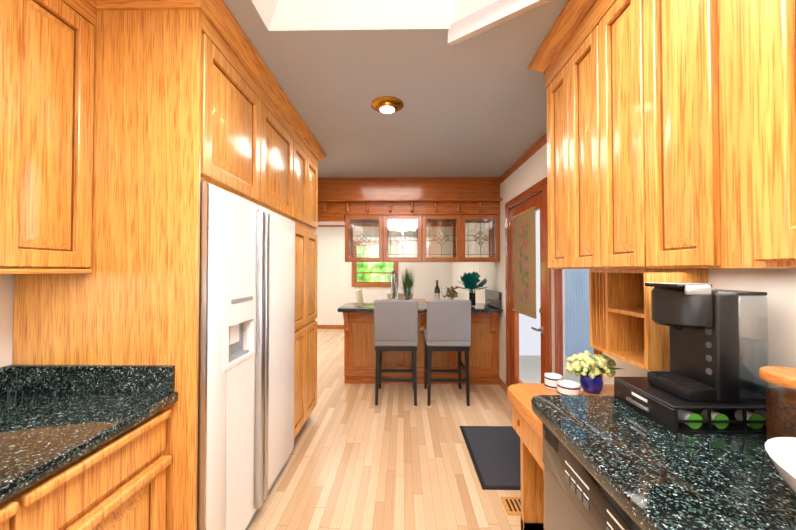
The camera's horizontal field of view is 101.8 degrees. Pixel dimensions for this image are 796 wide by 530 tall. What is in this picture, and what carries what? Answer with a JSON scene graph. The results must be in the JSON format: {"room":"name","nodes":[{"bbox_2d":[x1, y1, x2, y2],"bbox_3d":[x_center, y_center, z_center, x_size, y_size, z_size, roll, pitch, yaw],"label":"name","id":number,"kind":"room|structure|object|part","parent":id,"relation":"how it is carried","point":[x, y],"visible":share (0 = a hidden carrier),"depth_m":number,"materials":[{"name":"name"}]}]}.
{"room":"kitchen","nodes":[
{"label":"kitchen","id":0,"kind":"room"},
{"bbox_2d":[0,274,13,366],"bbox_3d":[-1.581,0.146,0.732,0.100,2.490,4.890,0,-1,1],"label":"wall","id":1,"kind":"structure","parent":0,"point":[6,311],"depth_m":1.25,"materials":[{"name":"white paint"}]},
{"bbox_2d":[0,365,7,391],"bbox_3d":[-1.531,0.419,-0.023,0.020,0.100,2.590,0,-1,1],"label":"backsplash","id":2,"kind":"structure","parent":1,"relation":"attached to","point":[3,370],"depth_m":1.23,"materials":[{"name":"black stone"}]},
{"bbox_2d":[0,0,31,271],"bbox_3d":[-1.367,-0.544,0.824,0.320,1.103,0.428,0,-1,1],"label":"upper cabinet","id":3,"kind":"object","parent":1,"relation":"attached to","point":[15,15],"depth_m":1.02,"materials":[{"name":"brown wood"}]},
{"bbox_2d":[28,0,103,271],"bbox_3d":[-1.363,-0.540,1.100,0.320,1.103,0.369,0,-1,1],"label":"upper cabinet","id":4,"kind":"object","parent":1,"relation":"attached to","point":[64,190],"depth_m":1.17,"materials":[{"name":"brown wood"}]},
{"bbox_2d":[8,364,175,391],"bbox_3d":[-1.184,0.439,1.256,0.633,0.100,0.020,0,-1,1],"label":"backsplash","id":5,"kind":"structure","parent":1,"relation":"attached to","point":[21,377],"depth_m":1.25,"materials":[{"name":"black stone"}]},
{"bbox_2d":[100,0,267,211],"bbox_3d":[-1.148,-0.714,1.607,0.734,0.738,0.604,0,-1,1],"label":"upper cabinet","id":6,"kind":"object","parent":1,"relation":"attached to","point":[127,127],"depth_m":1.28,"materials":[{"name":"brown wood"}]},
{"bbox_2d":[156,80,299,223],"bbox_3d":[-1.140,-0.706,2.114,0.734,0.738,0.670,0,-1,1],"label":"upper cabinet","id":7,"kind":"object","parent":1,"relation":"attached to","point":[283,128],"depth_m":2.15,"materials":[{"name":"brown wood"}]},
{"bbox_2d":[315,227,452,324],"bbox_3d":[-1.527,0.257,7.686,5.810,2.490,0.100,0,-1,1],"label":"wall","id":8,"kind":"structure","parent":0,"point":[335,289],"depth_m":7.62,"materials":[{"name":"paint"}]},
{"bbox_2d":[355,244,394,283],"bbox_3d":[-0.542,-0.028,7.670,0.956,0.936,0.050,0,-1,1],"label":"window","id":9,"kind":"structure","parent":8,"relation":"in","point":[373,273],"depth_m":7.65,"materials":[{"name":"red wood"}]},
{"bbox_2d":[317,223,451,328],"bbox_3d":[-1.616,0.257,7.651,5.760,2.490,0.104,0,-1,1],"label":"baseboard","id":10,"kind":"structure","parent":8,"relation":"attached to","point":[353,263],"depth_m":7.62,"materials":[{"name":"red wood"}]},
{"bbox_2d":[248,329,520,529],"bbox_3d":[-1.650,1.458,2.993,5.910,0.060,9.450,0,-1,1],"label":"floor","id":11,"kind":"structure","parent":0,"point":[395,458],"depth_m":2.32,"materials":[{"name":"brown wood"}]},
{"bbox_2d":[0,476,55,529],"bbox_3d":[-1.212,0.952,0.505,0.640,0.870,0.612,0,-1,1],"label":"base cabinet","id":12,"kind":"object","parent":11,"relation":"on","point":[35,510],"depth_m":0.78,"materials":[{"name":"brown wood"}]},
{"bbox_2d":[56,404,179,529],"bbox_3d":[-1.205,0.960,0.973,0.640,0.870,0.570,0,-1,1],"label":"base cabinet","id":13,"kind":"object","parent":11,"relation":"on","point":[129,483],"depth_m":1.06,"materials":[{"name":"brown wood"}]},
{"bbox_2d":[0,388,179,507],"bbox_3d":[-1.207,0.489,-0.029,0.668,0.040,2.590,0,-1,1],"label":"countertop","id":14,"kind":"structure","parent":13,"relation":"on","point":[42,434],"depth_m":0.99,"materials":[{"name":"black stone"}]},
{"bbox_2d":[197,181,294,529],"bbox_3d":[-1.093,0.539,1.822,0.740,1.740,1.067,0,-1,1],"label":"fridge","id":15,"kind":"object","parent":11,"relation":"on","point":[246,355],"visible":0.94,"depth_m":1.59,"materials":[{"name":"white metal"}]},
{"bbox_2d":[188,128,307,463],"bbox_3d":[-1.133,0.176,2.543,0.734,2.488,0.346,0,-1,1],"label":"tall cabinet","id":16,"kind":"object","parent":11,"relation":"on","point":[301,230],"depth_m":2.47,"materials":[{"name":"brown wood"}]},
{"bbox_2d":[308,136,319,416],"bbox_3d":[-1.128,0.181,2.888,0.734,2.488,0.344,0,-1,1],"label":"tall cabinet","id":17,"kind":"object","parent":11,"relation":"on","point":[313,152],"depth_m":2.88,"materials":[{"name":"brown wood"}]},
{"bbox_2d":[355,289,362,302],"bbox_3d":[-0.541,0.984,6.459,0.561,0.997,0.460,0,-1,1],"label":"dining chair","id":18,"kind":"object","parent":11,"relation":"on","point":[359,297],"visible":0.23,"depth_m":6.26,"materials":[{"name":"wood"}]},
{"bbox_2d":[343,313,404,383],"bbox_3d":[-0.287,1.001,4.159,0.720,0.890,0.490,0,-1,1],"label":"base cabinet","id":19,"kind":"object","parent":11,"relation":"on","point":[359,357],"depth_m":3.92,"materials":[{"name":"red wood"}]},
{"bbox_2d":[337,303,502,312],"bbox_3d":[0.256,0.535,4.103,1.928,0.040,0.680,0,-1,1],"label":"countertop","id":20,"kind":"structure","parent":19,"relation":"on","point":[348,307],"depth_m":3.90,"materials":[{"name":"stone"}]},
{"bbox_2d":[391,269,397,299],"bbox_3d":[-0.050,0.286,4.285,0.096,0.462,0.190,0,-1,1],"label":"centerpiece","id":21,"kind":"object","parent":20,"relation":"on","point":[393,289],"visible":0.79,"depth_m":4.31,"materials":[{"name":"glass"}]},
{"bbox_2d":[401,266,415,299],"bbox_3d":[0.142,0.254,4.318,0.233,0.528,0.175,0,-1,1],"label":"potted plant","id":22,"kind":"object","parent":20,"relation":"on","point":[407,280],"visible":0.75,"depth_m":4.29,"materials":[{"name":"plant"}]},
{"bbox_2d":[407,287,413,297],"bbox_3d":[0.152,0.394,4.077,0.088,0.240,0.088,0,-1,1],"label":"wine glass","id":23,"kind":"object","parent":20,"relation":"on","point":[410,292],"visible":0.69,"depth_m":4.05,"materials":[{"name":"white"}]},
{"bbox_2d":[434,280,439,299],"bbox_3d":[0.515,0.358,4.252,0.075,0.317,0.075,0,-1,1],"label":"wine bottle","id":24,"kind":"object","parent":20,"relation":"on","point":[437,293],"visible":0.79,"depth_m":4.22,"materials":[{"name":"green"}]},
{"bbox_2d":[441,286,447,299],"bbox_3d":[0.598,0.395,4.150,0.088,0.240,0.088,0,-1,1],"label":"wine glass","id":25,"kind":"object","parent":20,"relation":"on","point":[444,290],"visible":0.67,"depth_m":4.12,"materials":[{"name":"white"}]},
{"bbox_2d":[447,286,457,299],"bbox_3d":[0.718,0.398,4.310,0.154,0.239,0.121,0,-1,1],"label":"dried flowers","id":26,"kind":"object","parent":20,"relation":"on","point":[452,292],"visible":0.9,"depth_m":4.29,"materials":[{"name":"plant"}]},
{"bbox_2d":[456,271,487,305],"bbox_3d":[0.937,0.293,4.102,0.421,0.442,0.257,0,-1,1],"label":"plant","id":27,"kind":"object","parent":20,"relation":"on","point":[469,280],"visible":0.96,"depth_m":4.08,"materials":[{"name":"green plant"}]},
{"bbox_2d":[374,300,417,405],"bbox_3d":[-0.017,0.896,3.527,0.450,1.079,0.589,0,-1,1],"label":"stool","id":28,"kind":"object","parent":11,"relation":"on","point":[395,325],"visible":1,"depth_m":3.27,"materials":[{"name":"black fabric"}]},
{"bbox_2d":[387,293,412,299],"bbox_3d":[0.038,0.973,5.740,0.460,0.997,0.561,0,-1,1],"label":"dining chair","id":29,"kind":"object","parent":11,"relation":"on","point":[400,296],"visible":0.17,"depth_m":5.47,"materials":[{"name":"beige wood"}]},
{"bbox_2d":[381,299,426,302],"bbox_3d":[0.109,1.097,6.447,0.920,0.770,0.900,0,-1,1],"label":"dining table","id":30,"kind":"object","parent":11,"relation":"on","point":[421,300],"visible":0.21,"depth_m":6.50,"materials":[{"name":"red wood"}]},
{"bbox_2d":[405,313,456,383],"bbox_3d":[0.343,1.001,4.149,0.720,0.890,0.490,0,-1,1],"label":"base cabinet","id":31,"kind":"object","parent":11,"relation":"on","point":[440,359],"depth_m":3.91,"materials":[{"name":"red wood"}]},
{"bbox_2d":[423,300,470,405],"bbox_3d":[0.518,0.896,3.519,0.450,1.079,0.589,0,-1,1],"label":"stool","id":32,"kind":"object","parent":11,"relation":"on","point":[448,325],"visible":1,"depth_m":3.27,"materials":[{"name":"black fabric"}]},
{"bbox_2d":[457,313,498,384],"bbox_3d":[0.917,1.001,4.140,0.608,0.890,0.490,0,-1,1],"label":"base cabinet","id":33,"kind":"object","parent":11,"relation":"on","point":[484,347],"depth_m":3.90,"materials":[{"name":"red wood"}]},
{"bbox_2d":[460,426,520,489],"bbox_3d":[0.837,1.414,2.440,0.600,0.008,0.820,0,-1,1],"label":"mat","id":34,"kind":"object","parent":11,"relation":"on","point":[494,453],"visible":0.57,"depth_m":2.39,"materials":[{"name":"black rubber"}]},
{"bbox_2d":[500,497,520,514],"bbox_3d":[0.748,1.407,1.891,0.260,0.006,0.140,0,-1,1],"label":"floor vent","id":35,"kind":"object","parent":11,"relation":"in","point":[512,505],"visible":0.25,"depth_m":1.90,"materials":[{"name":"brown wood"}]},
{"bbox_2d":[542,422,641,529],"bbox_3d":[0.807,0.962,0.837,0.610,0.862,0.600,0,-1,1],"label":"dishwasher","id":36,"kind":"object","parent":11,"relation":"on","point":[577,496],"visible":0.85,"depth_m":0.94,"materials":[{"name":"silver metal"}]},
{"bbox_2d":[223,0,567,177],"bbox_3d":[-1.650,-1.112,3.034,5.910,0.100,9.450,0,-1,1],"label":"ceiling","id":37,"kind":"structure","parent":0,"point":[475,106],"depth_m":2.02,"materials":[{"name":"grey paint"}]},
{"bbox_2d":[251,0,497,30],"bbox_3d":[0.025,-1.582,0.195,1.292,0.950,2.610,0,-1,1],"label":"skylight","id":38,"kind":"object","parent":37,"relation":"in","point":[285,15],"visible":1,"depth_m":1.49,"materials":[{"name":"white"}]},
{"bbox_2d":[371,96,403,113],"bbox_3d":[-0.071,-1.056,2.173,0.218,0.040,0.218,0,-1,1],"label":"recessed light","id":39,"kind":"object","parent":37,"relation":"in","point":[387,104],"visible":1,"depth_m":2.13,"materials":[{"name":"gold metal"}]},
{"bbox_2d":[448,0,552,45],"bbox_3d":[0.481,-1.068,1.369,0.555,0.082,0.097,-1,-1,37],"label":"trim","id":40,"kind":"structure","parent":37,"relation":"attached to","point":[490,16],"depth_m":1.39,"materials":[{"name":"white paint"}]},
{"bbox_2d":[318,177,501,224],"bbox_3d":[-0.130,-0.784,3.995,2.696,0.524,0.430,0,-1,1],"label":"header beam","id":41,"kind":"structure","parent":0,"point":[339,199],"depth_m":3.88,"materials":[{"name":"red wood"}]},
{"bbox_2d":[345,215,388,261],"bbox_3d":[-0.380,-0.320,4.043,0.517,0.560,0.329,0,-1,1],"label":"upper cabinet","id":42,"kind":"object","parent":41,"relation":"hanging from","point":[383,220],"depth_m":3.88,"materials":[{"name":"red wood"}]},
{"bbox_2d":[389,215,428,261],"bbox_3d":[0.058,-0.320,4.036,0.568,0.560,0.329,0,-1,1],"label":"upper cabinet","id":43,"kind":"object","parent":41,"relation":"hanging from","point":[421,220],"depth_m":3.88,"materials":[{"name":"red wood"}]},
{"bbox_2d":[429,215,464,261],"bbox_3d":[0.522,-0.320,4.028,0.568,0.560,0.329,0,-1,1],"label":"upper cabinet","id":44,"kind":"object","parent":41,"relation":"hanging from","point":[459,232],"depth_m":3.87,"materials":[{"name":"red wood"}]},
{"bbox_2d":[465,215,499,261],"bbox_3d":[0.961,-0.320,4.022,0.516,0.560,0.329,0,-1,1],"label":"upper cabinet","id":45,"kind":"object","parent":41,"relation":"hanging from","point":[493,221],"depth_m":3.86,"materials":[{"name":"red wood"}]},
{"bbox_2d":[507,384,614,443],"bbox_3d":[0.865,0.650,1.457,0.628,0.065,0.488,0,-1,1],"label":"countertop","id":46,"kind":"structure","parent":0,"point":[516,393],"depth_m":1.54,"materials":[{"name":"orange wood"}]},
{"bbox_2d":[544,373,562,389],"bbox_3d":[0.789,0.590,1.643,0.085,0.060,0.085,0,-1,1],"label":"mug","id":47,"kind":"object","parent":46,"relation":"on","point":[551,380],"visible":0.83,"depth_m":1.62,"materials":[{"name":"white ceramic"}]},
{"bbox_2d":[557,380,580,394],"bbox_3d":[0.812,0.591,1.543,0.101,0.055,0.101,0,-1,1],"label":"mug","id":48,"kind":"object","parent":46,"relation":"on","point":[567,387],"visible":0.85,"depth_m":1.52,"materials":[{"name":"white ceramic"}]},
{"bbox_2d":[565,350,622,393],"bbox_3d":[0.958,0.522,1.582,0.240,0.193,0.191,0,-1,1],"label":"flower vase","id":49,"kind":"object","parent":46,"relation":"on","point":[588,368],"visible":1,"depth_m":1.55,"materials":[{"name":"blue ceramic"}]},
{"bbox_2d":[452,143,795,387],"bbox_3d":[1.254,0.181,2.918,0.100,2.490,9.350,0,-1,1],"label":"wall","id":50,"kind":"structure","parent":0,"point":[778,285],"depth_m":1.21,"materials":[{"name":"white paint"}]},
{"bbox_2d":[485,289,500,308],"bbox_3d":[1.203,0.420,4.110,0.035,0.189,0.640,0,-1,1],"label":"backsplash","id":51,"kind":"structure","parent":50,"relation":"attached to","point":[492,297],"depth_m":4.06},
{"bbox_2d":[499,133,546,391],"bbox_3d":[1.264,0.210,4.687,0.065,2.490,5.940,0,-1,1],"label":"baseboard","id":52,"kind":"structure","parent":50,"relation":"attached to","point":[541,142],"depth_m":3.14,"materials":[{"name":"red wood"}]},
{"bbox_2d":[510,192,542,384],"bbox_3d":[1.209,0.402,3.080,0.098,2.030,0.872,0,-1,1],"label":"door","id":53,"kind":"structure","parent":50,"relation":"in","point":[535,200],"depth_m":3.30,"materials":[{"name":"brown wood"}]},
{"bbox_2d":[512,206,536,318],"bbox_3d":[1.208,-0.042,3.122,0.023,1.037,0.560,0,-1,1],"label":"window blind","id":54,"kind":"object","parent":53,"relation":"attached to","point":[524,262],"visible":0.96,"depth_m":3.07,"materials":[{"name":"brown fabric"}]},
{"bbox_2d":[505,177,601,394],"bbox_3d":[1.236,0.361,2.738,0.130,2.125,1.715,0,-1,1],"label":"door frame","id":55,"kind":"structure","parent":50,"relation":"attached to","point":[547,330],"depth_m":2.64,"materials":[{"name":"brown wood"}]},
{"bbox_2d":[554,269,592,382],"bbox_3d":[1.233,0.190,2.233,0.040,1.546,0.576,0,-1,1],"label":"window","id":56,"kind":"structure","parent":50,"relation":"in","point":[558,307],"depth_m":2.47,"materials":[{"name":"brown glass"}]},
{"bbox_2d":[539,0,714,275],"bbox_3d":[0.969,-0.539,1.143,0.410,1.103,1.090,0,-1,1],"label":"upper cabinet","id":57,"kind":"object","parent":50,"relation":"attached to","point":[671,140],"depth_m":1.08,"materials":[{"name":"brown wood"}]},
{"bbox_2d":[711,0,795,268],"bbox_3d":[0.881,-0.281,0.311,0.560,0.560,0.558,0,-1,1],"label":"upper cabinet","id":58,"kind":"object","parent":50,"relation":"attached to","point":[753,42],"depth_m":0.55,"materials":[{"name":"brown wood"}]},
{"bbox_2d":[740,378,766,395],"bbox_3d":[1.145,0.418,-0.075,0.020,0.100,2.570,0,-1,1],"label":"backsplash","id":59,"kind":"structure","parent":50,"relation":"attached to","point":[740,378],"depth_m":1.05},
{"bbox_2d":[527,377,795,529],"bbox_3d":[0.811,0.450,-0.070,0.688,0.117,2.570,0,-1,1],"label":"countertop","id":60,"kind":"structure","parent":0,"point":[669,461],"depth_m":0.82,"materials":[{"name":"black stone"}]},
{"bbox_3d":[0.954,0.448,1.060,0.342,0.076,0.265,0,-1,1],"label":"pod drawer","id":61,"kind":"part","parent":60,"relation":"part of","materials":[{"name":"black plastic"}]},
{"bbox_2d":[645,282,768,402],"bbox_3d":[0.973,0.233,1.045,0.263,0.350,0.178,0,-1,1],"label":"coffee brewer","id":62,"kind":"object","parent":60,"relation":"on","point":[701,320],"visible":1,"depth_m":0.97,"materials":[{"name":"black plastic"}]},
{"bbox_2d":[759,366,795,444],"bbox_3d":[1.021,0.379,0.818,0.144,0.205,0.144,0,-1,1],"label":"jar","id":63,"kind":"object","parent":60,"relation":"on","point":[780,416],"visible":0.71,"depth_m":0.82,"materials":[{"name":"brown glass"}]},
{"bbox_2d":[765,437,795,493],"bbox_3d":[0.840,0.411,0.445,0.330,0.130,0.520,0,-1,1],"label":"fruit bowl","id":64,"kind":"object","parent":60,"relation":"on","point":[781,451],"visible":1,"depth_m":0.67,"materials":[{"name":"white ceramic"}]},
{"label":"outside","id":65,"kind":"structure","parent":0,"visible":0},
{"bbox_2d":[357,246,392,281],"bbox_3d":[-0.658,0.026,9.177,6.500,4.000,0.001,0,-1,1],"label":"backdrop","id":66,"kind":"structure","parent":65,"point":[372,278],"depth_m":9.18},
{"bbox_2d":[519,269,593,383],"bbox_3d":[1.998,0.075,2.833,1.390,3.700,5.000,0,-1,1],"label":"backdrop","id":67,"kind":"structure","parent":65,"point":[572,281],"depth_m":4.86,"materials":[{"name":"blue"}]}
]}

